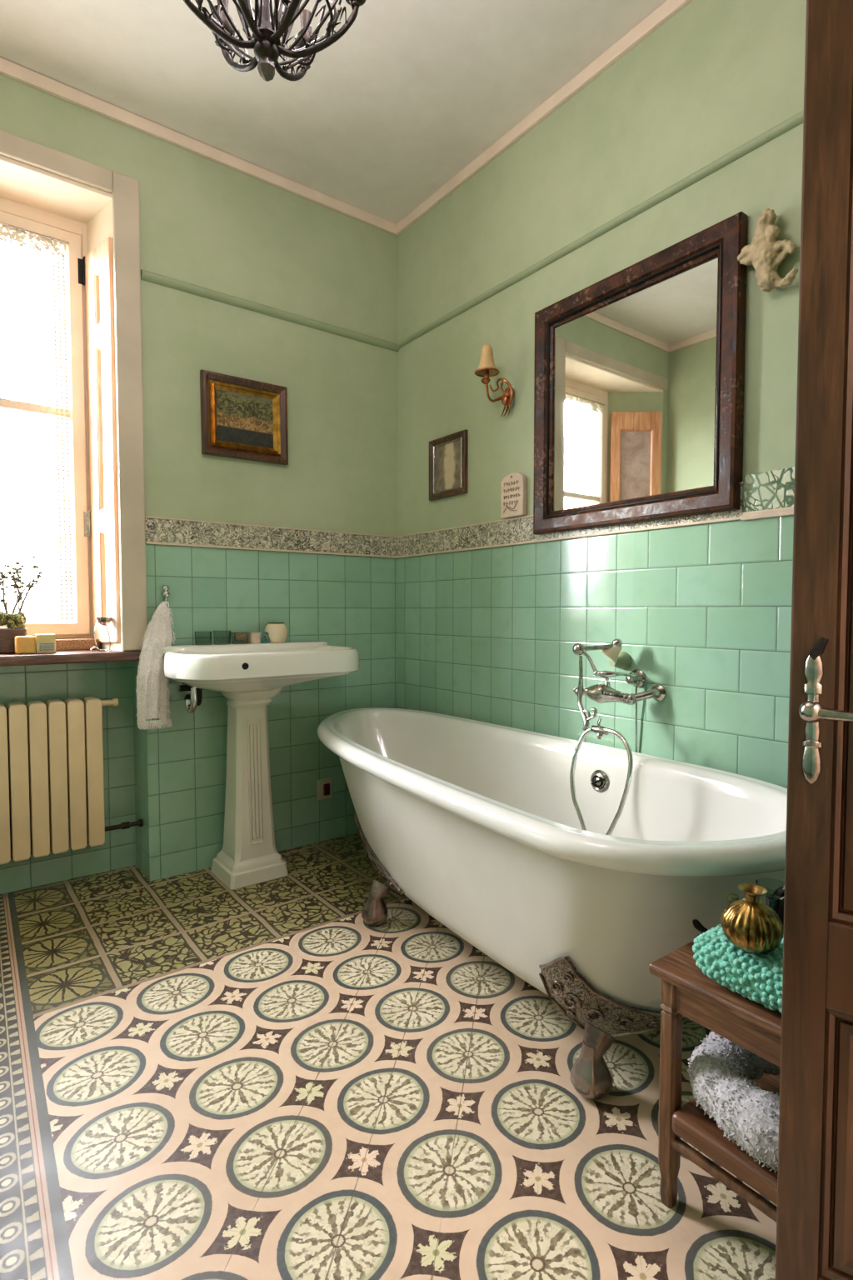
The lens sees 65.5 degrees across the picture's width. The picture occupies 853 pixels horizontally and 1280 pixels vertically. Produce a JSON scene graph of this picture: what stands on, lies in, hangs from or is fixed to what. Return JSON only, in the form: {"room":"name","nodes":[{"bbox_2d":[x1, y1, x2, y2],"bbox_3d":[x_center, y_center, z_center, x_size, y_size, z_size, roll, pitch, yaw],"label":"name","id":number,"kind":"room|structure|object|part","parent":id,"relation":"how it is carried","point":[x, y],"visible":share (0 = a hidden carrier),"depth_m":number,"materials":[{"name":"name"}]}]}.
{"room":"bathroom","nodes":[
{"label":"bathroom","id":0,"kind":"room"},
{"bbox_2d":[0,74,397,894],"bbox_3d":[-1.251,-0.529,2.784,2.870,3.010,0.412,-2,3,-37],"label":"wall","id":1,"kind":"structure","parent":0,"point":[205,222],"depth_m":2.85,"materials":[{"name":"green paint"}]},
{"bbox_2d":[0,196,93,639],"bbox_3d":[-1.695,-0.841,2.536,0.748,1.693,0.100,-2,3,-37],"label":"window","id":2,"kind":"structure","parent":1,"relation":"in","point":[12,212],"depth_m":2.69,"materials":[{"name":"beige paint"}]},
{"bbox_2d":[0,221,73,621],"bbox_3d":[-1.669,-0.823,2.500,0.598,1.513,0.015,-2,3,-37],"label":"lace curtain","id":3,"kind":"object","parent":2,"relation":"hanging from","point":[13,237],"visible":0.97,"depth_m":2.64,"materials":[{"name":"white fabric"}]},
{"bbox_3d":[-1.667,-1.574,2.465,0.598,0.010,0.010,-2,3,-37],"label":"curtain rod","id":4,"kind":"part","parent":3,"relation":"part of","materials":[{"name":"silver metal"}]},
{"bbox_2d":[0,155,112,224],"bbox_3d":[-1.725,-1.686,2.321,1.100,0.018,0.300,-2,3,-37],"label":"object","id":5,"kind":"structure","parent":1,"relation":"attached to","point":[22,182],"depth_m":2.49,"materials":[{"name":"beige paint"}]},
{"bbox_2d":[0,650,141,666],"bbox_3d":[-1.664,0.073,2.392,1.188,0.038,0.285,-2,3,-37],"label":"windowsill","id":6,"kind":"structure","parent":1,"relation":"attached to","point":[77,656],"depth_m":2.47,"materials":[{"name":"brown wood"}]},
{"bbox_2d":[0,552,42,654],"bbox_3d":[-1.573,-0.173,2.471,0.238,0.446,0.102,-2,3,-37],"label":"potted plant","id":7,"kind":"object","parent":6,"relation":"on","point":[16,624],"visible":0.99,"depth_m":2.47,"materials":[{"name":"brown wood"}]},
{"bbox_2d":[14,635,35,654],"bbox_3d":[-1.484,0.018,2.449,0.063,0.066,0.055,-2,3,-37],"label":"block","id":8,"kind":"object","parent":6,"relation":"on","point":[23,644],"visible":1,"depth_m":2.43,"materials":[{"name":"yellow wax"}]},
{"bbox_2d":[35,634,55,654],"bbox_3d":[-1.428,0.014,2.482,0.063,0.072,0.060,-2,3,-37],"label":"soap box","id":9,"kind":"object","parent":6,"relation":"on","point":[45,643],"visible":0.99,"depth_m":2.46,"materials":[{"name":"yellow cardboard"}]},
{"bbox_2d":[40,643,54,650],"bbox_3d":[-1.409,0.026,2.460,0.048,0.026,0.001,-2,3,-37],"label":"print","id":10,"kind":"object","parent":9,"relation":"attached to","point":[43,647],"depth_m":2.46,"materials":[{"name":"grey paper"}]},
{"bbox_2d":[90,616,112,650],"bbox_3d":[-1.276,-0.024,2.609,0.073,0.138,0.053,0,3,8],"label":"jug","id":11,"kind":"object","parent":6,"relation":"on","point":[102,621],"visible":1,"depth_m":2.60,"materials":[{"name":"silver metal"}]},
{"bbox_2d":[96,617,112,625],"bbox_3d":[-1.266,-0.073,2.606,0.052,0.034,0.052,-1,3,-14],"label":"cup","id":12,"kind":"object","parent":11,"relation":"on","point":[102,621],"depth_m":2.59,"materials":[{"name":"white ceramic"}]},
{"bbox_2d":[0,696,143,864],"bbox_3d":[-1.652,0.533,2.456,1.104,0.587,0.158,-2,3,-37],"label":"radiator","id":13,"kind":"object","parent":1,"relation":"attached to","point":[52,782],"visible":1,"depth_m":2.53,"materials":[{"name":"metal"}]},
{"bbox_2d":[0,129,147,650],"bbox_3d":[-1.607,-0.857,2.249,1.218,1.829,0.028,-2,3,-37],"label":"trim","id":14,"kind":"structure","parent":1,"relation":"attached to","point":[125,189],"depth_m":2.56,"materials":[{"name":"paint"}]},
{"bbox_2d":[55,638,99,650],"bbox_3d":[-1.702,0.025,2.583,0.738,0.060,0.230,-2,3,-37],"label":"trim","id":15,"kind":"structure","parent":1,"relation":"attached to","point":[64,644],"depth_m":2.66,"materials":[{"name":"wood"}]},
{"bbox_2d":[85,236,120,642],"bbox_3d":[-1.293,-0.771,2.653,0.225,1.560,0.026,2,3,41],"label":"window shutter","id":16,"kind":"object","parent":1,"relation":"attached to","point":[98,263],"visible":0.84,"depth_m":2.63,"materials":[{"name":"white wood"}]},
{"bbox_3d":[-1.296,-1.353,2.623,0.055,0.210,0.012,2,3,41],"label":"moulding","id":17,"kind":"part","parent":16,"relation":"part of","materials":[{"name":"white wood"}]},
{"bbox_3d":[-1.289,-1.353,2.631,0.059,0.214,0.008,2,3,41],"label":"panel","id":18,"kind":"part","parent":16,"relation":"part of","materials":[{"name":"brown wood"}]},
{"bbox_3d":[-1.296,-0.843,2.646,0.055,0.650,0.012,2,3,41],"label":"moulding","id":19,"kind":"part","parent":16,"relation":"part of","materials":[{"name":"white wood"}]},
{"bbox_3d":[-1.289,-0.844,2.654,0.059,0.654,0.008,2,3,41],"label":"panel","id":20,"kind":"part","parent":16,"relation":"part of","materials":[{"name":"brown wood"}]},
{"bbox_3d":[-1.296,-0.259,2.672,0.055,0.360,0.012,2,3,41],"label":"moulding","id":21,"kind":"part","parent":16,"relation":"part of","materials":[{"name":"white wood"}]},
{"bbox_3d":[-1.289,-0.259,2.679,0.059,0.364,0.008,2,3,41],"label":"panel","id":22,"kind":"part","parent":16,"relation":"part of","materials":[{"name":"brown wood"}]},
{"bbox_2d":[86,199,122,651],"bbox_3d":[-1.292,-0.825,2.654,0.255,1.732,0.004,2,3,42],"label":"trim","id":23,"kind":"structure","parent":1,"relation":"attached to","point":[100,227],"depth_m":2.60,"materials":[{"name":"beige paint"}]},
{"bbox_2d":[135,601,174,729],"bbox_3d":[-1.077,0.098,2.635,0.157,0.503,0.081,-2,3,-37],"label":"hanging towel","id":24,"kind":"object","parent":1,"relation":"attached to","point":[152,689],"visible":0.93,"depth_m":2.61,"materials":[{"name":"white fabric"}]},
{"bbox_2d":[160,585,169,608],"bbox_3d":[-1.046,-0.173,2.664,0.029,0.097,0.061,-2,3,-37],"label":"towel hook","id":25,"kind":"object","parent":1,"relation":"attached to","point":[165,592],"visible":0.98,"depth_m":2.66,"materials":[{"name":"silver metal"}]},
{"bbox_2d":[200,369,288,464],"bbox_3d":[-0.778,-0.952,2.856,0.383,0.344,0.032,-2,3,-37],"label":"framed picture","id":26,"kind":"object","parent":1,"relation":"attached to","point":[242,418],"visible":1,"depth_m":2.85,"materials":[{"name":"brown wood"}]},
{"bbox_3d":[-0.778,-0.952,2.857,0.316,0.278,0.024,-2,3,-37],"label":"gilt frame","id":27,"kind":"part","parent":26,"relation":"part of","materials":[{"name":"gold metal"}]},
{"bbox_2d":[140,269,399,351],"bbox_3d":[-0.626,-1.450,2.953,1.218,0.040,0.026,-2,3,-37],"label":"trim","id":28,"kind":"structure","parent":1,"relation":"attached to","point":[147,276],"depth_m":2.88,"materials":[{"name":"green paint"}]},
{"bbox_2d":[316,777,332,800],"bbox_3d":[-0.483,0.710,3.150,0.083,0.098,0.020,-2,3,-37],"label":"wall socket","id":29,"kind":"object","parent":1,"relation":"attached to","point":[324,787],"visible":1,"depth_m":3.14,"materials":[{"name":"beige plastic"}]},
{"bbox_2d":[0,0,667,224],"bbox_3d":[-0.295,-2.026,1.440,2.870,0.100,3.600,-2,3,-37],"label":"ceiling","id":30,"kind":"structure","parent":0,"point":[382,117],"depth_m":2.37,"materials":[{"name":"paint"}]},
{"bbox_2d":[183,0,366,81],"bbox_3d":[-0.326,-1.555,1.331,0.387,0.832,0.412,-2,3,-37],"label":"chandelier","id":31,"kind":"object","parent":30,"relation":"hanging from","point":[267,27],"visible":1,"depth_m":1.35,"materials":[{"name":"black metal"}]},
{"bbox_3d":[-0.424,-1.322,1.319,0.165,0.257,0.094,-2,3,-37],"label":"scroll arm","id":32,"kind":"part","parent":31,"relation":"part of","materials":[{"name":"brown metal"}]},
{"bbox_3d":[-0.399,-1.327,1.418,0.170,0.258,0.092,1,3,20],"label":"scroll arm","id":33,"kind":"part","parent":31,"relation":"part of","materials":[{"name":"brown metal"}]},
{"bbox_3d":[-0.355,-1.319,1.240,0.093,0.258,0.175,0,3,-7],"label":"scroll arm","id":34,"kind":"part","parent":31,"relation":"part of","materials":[{"name":"brown metal"}]},
{"bbox_3d":[-0.326,-1.553,1.331,0.058,0.760,0.058,-2,3,-37],"label":"stem","id":35,"kind":"part","parent":31,"relation":"part of","materials":[{"name":"brown metal"}]},
{"bbox_3d":[-0.254,-1.320,1.265,0.168,0.258,0.093,1,3,22],"label":"scroll arm","id":36,"kind":"part","parent":31,"relation":"part of","materials":[{"name":"brown metal"}]},
{"bbox_3d":[-0.295,-1.328,1.440,0.093,0.258,0.171,0,3,-9],"label":"scroll arm","id":37,"kind":"part","parent":31,"relation":"part of","materials":[{"name":"brown metal"}]},
{"bbox_3d":[-0.226,-1.324,1.364,0.168,0.257,0.094,-2,3,-37],"label":"scroll arm","id":38,"kind":"part","parent":31,"relation":"part of","materials":[{"name":"brown metal"}]},
{"bbox_2d":[0,832,777,1279],"bbox_3d":[0.179,1.089,0.946,2.470,0.060,4.820,-2,3,-37],"label":"floor","id":39,"kind":"structure","parent":0,"point":[202,1078],"depth_m":1.47,"materials":[{"name":"tile"}]},
{"bbox_2d":[162,640,359,889],"bbox_3d":[-0.660,0.500,2.741,0.780,0.958,0.446,-2,3,-37],"label":"washbasin","id":40,"kind":"object","parent":39,"relation":"on","point":[249,676],"visible":1,"depth_m":2.67,"materials":[{"name":"ceramic"}]},
{"bbox_2d":[195,630,211,644],"bbox_3d":[-0.923,-0.008,2.741,0.069,0.056,0.067,-2,3,-37],"label":"glass tumbler","id":41,"kind":"object","parent":40,"relation":"on","point":[197,631],"visible":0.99,"depth_m":2.74,"materials":[{"name":"clear glass"}]},
{"bbox_2d":[213,630,230,644],"bbox_3d":[-0.859,-0.011,2.783,0.073,0.058,0.071,-2,3,-37],"label":"glass tumbler","id":42,"kind":"object","parent":40,"relation":"on","point":[229,642],"visible":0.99,"depth_m":2.78,"materials":[{"name":"clear glass"}]},
{"bbox_2d":[230,631,251,644],"bbox_3d":[-0.793,-0.009,2.830,0.088,0.050,0.088,-2,3,-37],"label":"soap dish","id":43,"kind":"object","parent":40,"relation":"on","point":[238,637],"visible":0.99,"depth_m":2.82,"materials":[{"name":"clear glass"}]},
{"bbox_2d":[246,631,269,643],"bbox_3d":[-0.731,-0.010,2.879,0.101,0.054,0.062,-2,3,-37],"label":"ceramic cup","id":44,"kind":"object","parent":40,"relation":"on","point":[256,637],"visible":0.95,"depth_m":2.85,"materials":[{"name":"ceramic"}]},
{"bbox_3d":[-0.701,-0.010,2.879,0.054,0.054,0.012,-2,3,-37],"label":"ring handle","id":45,"kind":"part","parent":44,"relation":"part of","materials":[{"name":"teal ceramic"}]},
{"bbox_2d":[164,645,359,693],"bbox_3d":[-0.660,0.121,2.724,0.780,0.166,0.442,-2,3,-37],"label":"basin","id":46,"kind":"object","parent":40,"relation":"in","point":[222,668],"depth_m":2.55,"materials":[{"name":"ceramic"}]},
{"bbox_2d":[265,622,287,643],"bbox_3d":[-0.664,-0.033,2.926,0.098,0.089,0.098,-2,3,-37],"label":"jar","id":47,"kind":"object","parent":40,"relation":"on","point":[277,632],"visible":0.94,"depth_m":2.89,"materials":[{"name":"ceramic"}]},
{"bbox_2d":[316,707,787,1099],"bbox_3d":[0.170,0.685,2.242,0.850,0.633,2.159,-2,3,-37],"label":"bathtub","id":48,"kind":"object","parent":39,"relation":"on","point":[477,823],"visible":0.84,"depth_m":1.77,"materials":[{"name":"ceramic"}]},
{"bbox_3d":[-0.185,0.812,2.509,0.086,0.206,0.555,-1,3,-23],"label":"foot plate","id":49,"kind":"part","parent":48,"relation":"part of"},
{"bbox_3d":[0.577,0.471,2.216,0.019,0.072,0.072,-2,3,-37],"label":"overflow plate","id":50,"kind":"part","parent":48,"relation":"part of","materials":[{"name":"silver metal"}]},
{"bbox_3d":[0.434,0.847,1.568,0.328,0.221,0.105,1,3,15],"label":"foot plate","id":51,"kind":"part","parent":48,"relation":"part of","materials":[{"name":"metal"}]},
{"bbox_2d":[649,940,781,1222],"bbox_3d":[0.648,0.824,1.152,0.290,0.452,0.415,-2,3,-37],"label":"side table","id":52,"kind":"object","parent":39,"relation":"on","point":[686,991],"visible":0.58,"depth_m":1.16,"materials":[{"name":"brown wood"}]},
{"bbox_3d":[0.450,0.831,1.223,0.033,0.432,0.033,-2,3,-37],"label":"leg","id":53,"kind":"part","parent":52,"relation":"part of","materials":[{"name":"brown wood"}]},
{"bbox_2d":[672,1072,779,1204],"bbox_3d":[0.643,0.873,1.149,0.272,0.038,0.319,-2,3,-37],"label":"shelf","id":54,"kind":"object","parent":52,"relation":"attached to","point":[690,1122],"depth_m":1.14,"materials":[{"name":"brown wood"}]},
{"bbox_2d":[727,893,739,904],"bbox_3d":[0.593,0.542,1.282,0.038,0.099,0.038,-2,3,-37],"label":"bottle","id":55,"kind":"object","parent":52,"relation":"on","point":[731,897],"visible":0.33,"depth_m":1.28,"materials":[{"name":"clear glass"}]},
{"bbox_2d":[687,1031,780,1173],"bbox_3d":[0.626,0.790,1.153,0.292,0.131,0.327,-2,3,-37],"label":"towel","id":56,"kind":"object","parent":52,"relation":"on","point":[722,1072],"visible":0.51,"depth_m":1.13,"materials":[{"name":"grey fabric"}]},
{"bbox_2d":[692,924,783,1013],"bbox_3d":[0.606,0.557,1.097,0.161,0.081,0.313,-2,3,-37],"label":"towel","id":57,"kind":"object","parent":52,"relation":"on","point":[757,977],"visible":0.45,"depth_m":1.10,"materials":[{"name":"teal fabric"}]},
{"bbox_2d":[720,883,784,954],"bbox_3d":[0.547,0.467,1.113,0.097,0.100,0.096,-2,3,-37],"label":"vase","id":58,"kind":"object","parent":57,"relation":"on","point":[750,924],"visible":1,"depth_m":1.09,"materials":[{"name":"gold metal"}]},
{"bbox_2d":[692,884,784,933],"bbox_3d":[0.686,0.524,1.247,0.337,0.137,0.086,2,3,41],"label":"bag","id":59,"kind":"object","parent":52,"relation":"on","point":[779,892],"visible":0.15,"depth_m":1.25,"materials":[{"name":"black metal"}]},
{"bbox_2d":[755,879,784,913],"bbox_3d":[0.641,0.522,1.228,0.058,0.142,0.058,-2,3,-37],"label":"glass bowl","id":60,"kind":"object","parent":52,"relation":"on","point":[772,901],"visible":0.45,"depth_m":1.22,"materials":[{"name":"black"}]},
{"bbox_2d":[397,0,806,787],"bbox_3d":[0.888,-0.501,2.146,0.213,3.010,3.200,-2,3,-37],"label":"wall","id":61,"kind":"structure","parent":0,"point":[490,635],"depth_m":2.31,"materials":[{"name":"green paint"}]},
{"bbox_2d":[0,0,693,235],"bbox_3d":[-0.205,-1.947,1.324,2.478,0.048,3.100,-2,3,-37],"label":"trim","id":62,"kind":"structure","parent":61,"relation":"attached to","point":[669,8],"depth_m":2.57,"materials":[{"name":"paint"}]},
{"bbox_2d":[145,481,743,558],"bbox_3d":[0.085,-0.411,2.048,1.220,0.108,2.400,-2,3,-37],"label":"trim","id":63,"kind":"structure","parent":61,"relation":"attached to","point":[741,482],"depth_m":2.77,"materials":[{"name":"ceramic"}]},
{"bbox_2d":[429,429,468,500],"bbox_3d":[0.095,-0.790,3.017,0.020,0.275,0.262,-2,3,-37],"label":"framed picture","id":64,"kind":"object","parent":61,"relation":"attached to","point":[448,455],"visible":1,"depth_m":3.01,"materials":[{"name":"brown wood"}]},
{"bbox_2d":[435,440,460,492],"bbox_3d":[0.100,-0.790,3.020,0.005,0.211,0.198,-2,3,-37],"label":"print","id":65,"kind":"object","parent":64,"relation":"attached to","point":[447,452],"depth_m":3.02},
{"bbox_2d":[475,343,514,416],"bbox_3d":[0.268,-1.040,2.645,0.172,0.263,0.099,-2,3,-37],"label":"wall sconce","id":66,"kind":"object","parent":61,"relation":"attached to","point":[487,368],"visible":1,"depth_m":2.63,"materials":[{"name":"metal"}]},
{"bbox_3d":[0.239,-1.115,2.620,0.092,0.111,0.092,-2,3,-37],"label":"lamp shade","id":67,"kind":"part","parent":66,"relation":"part of","materials":[{"name":"fabric"}]},
{"bbox_3d":[0.286,-0.979,2.651,0.112,0.141,0.072,-2,3,-37],"label":"scroll arm","id":68,"kind":"part","parent":66,"relation":"part of","materials":[{"name":"gold metal"}]},
{"bbox_3d":[0.330,-0.998,2.695,0.016,0.060,0.060,-2,3,-37],"label":"plate","id":69,"kind":"part","parent":66,"relation":"part of","materials":[{"name":"gold metal"}]},
{"bbox_2d":[500,472,527,519],"bbox_3d":[0.351,-0.586,2.678,0.028,0.177,0.130,-2,3,-37],"label":"wall plaque","id":70,"kind":"object","parent":61,"relation":"attached to","point":[514,485],"visible":1,"depth_m":2.66,"materials":[{"name":"ceramic"}]},
{"bbox_2d":[396,110,804,347],"bbox_3d":[0.776,-1.419,2.084,0.018,0.028,3.100,-2,3,-37],"label":"trim","id":71,"kind":"structure","parent":61,"relation":"attached to","point":[793,122],"depth_m":2.21,"materials":[{"name":"green wood"}]},
{"bbox_2d":[570,638,666,835],"bbox_3d":[0.611,0.320,2.137,0.304,0.640,0.287,-2,3,-37],"label":"mixer tap","id":72,"kind":"object","parent":61,"relation":"attached to","point":[600,692],"visible":0.97,"depth_m":2.16,"materials":[{"name":"silver metal"}]},
{"bbox_3d":[0.586,0.137,2.195,0.053,0.062,0.025,1,3,27],"label":"diverter lever","id":73,"kind":"part","parent":72,"relation":"part of","materials":[{"name":"silver metal"}]},
{"bbox_3d":[0.601,0.081,2.186,0.184,0.095,0.034,0,3,0],"label":"arm","id":74,"kind":"part","parent":72,"relation":"part of","materials":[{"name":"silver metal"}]},
{"bbox_2d":[609,651,630,669],"bbox_3d":[0.655,0.070,2.266,0.066,0.060,0.060,-2,3,-37],"label":"shower head","id":75,"kind":"object","parent":72,"relation":"on","point":[623,661],"depth_m":2.25},
{"bbox_2d":[533,211,748,534],"bbox_3d":[0.666,-0.815,2.233,0.045,0.840,0.803,-2,3,-37],"label":"wall mirror","id":76,"kind":"object","parent":61,"relation":"attached to","point":[639,382],"visible":1,"depth_m":2.17,"materials":[{"name":"brown wood"}]},
{"bbox_2d":[553,256,718,510],"bbox_3d":[0.678,-0.815,2.240,0.012,0.690,0.652,-2,3,-37],"label":"mirror glass","id":77,"kind":"object","parent":76,"relation":"attached to","point":[635,368],"depth_m":2.20,"materials":[{"name":"grey"}]},
{"bbox_2d":[740,506,794,520],"bbox_3d":[1.105,-0.349,1.692,0.022,0.023,0.607,-2,3,-37],"label":"trim","id":78,"kind":"structure","parent":61,"relation":"attached to","point":[782,512],"depth_m":1.87,"materials":[{"name":"ceramic"}]},
{"bbox_2d":[737,208,798,292],"bbox_3d":[0.942,-1.074,1.835,0.074,0.230,0.161,-1,3,-18],"label":"ornament","id":79,"kind":"object","parent":61,"relation":"attached to","point":[764,253],"visible":1,"depth_m":1.81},
{"bbox_3d":[0.753,-0.410,0.114,2.470,3.010,0.108,-2,3,-37],"label":"wall","id":80,"kind":"structure","parent":0,"visible":0},
{"bbox_2d":[775,0,852,1279],"bbox_3d":[0.802,0.015,0.674,0.760,2.096,0.088,2,3,33],"label":"door","id":81,"kind":"structure","parent":80,"relation":"in","point":[815,1210],"depth_m":0.87,"materials":[{"name":"brown wood"}]},
{"bbox_3d":[0.508,0.102,0.871,0.024,0.174,0.013,2,3,33],"label":"handle plate","id":82,"kind":"part","parent":81,"relation":"part of","materials":[{"name":"silver metal"}]},
{"bbox_3d":[0.543,0.092,0.820,0.143,0.027,0.048,2,3,33],"label":"handle","id":83,"kind":"part","parent":81,"relation":"part of","materials":[{"name":"silver metal"}]},
{"bbox_3d":[0.792,0.681,0.734,0.610,0.374,0.027,2,3,33],"label":"moulding","id":84,"kind":"part","parent":81,"relation":"part of","materials":[{"name":"brown wood"}]},
{"bbox_3d":[0.792,-0.261,0.692,0.610,1.279,0.027,2,3,33],"label":"moulding","id":85,"kind":"part","parent":81,"relation":"part of","materials":[{"name":"brown wood"}]}
]}

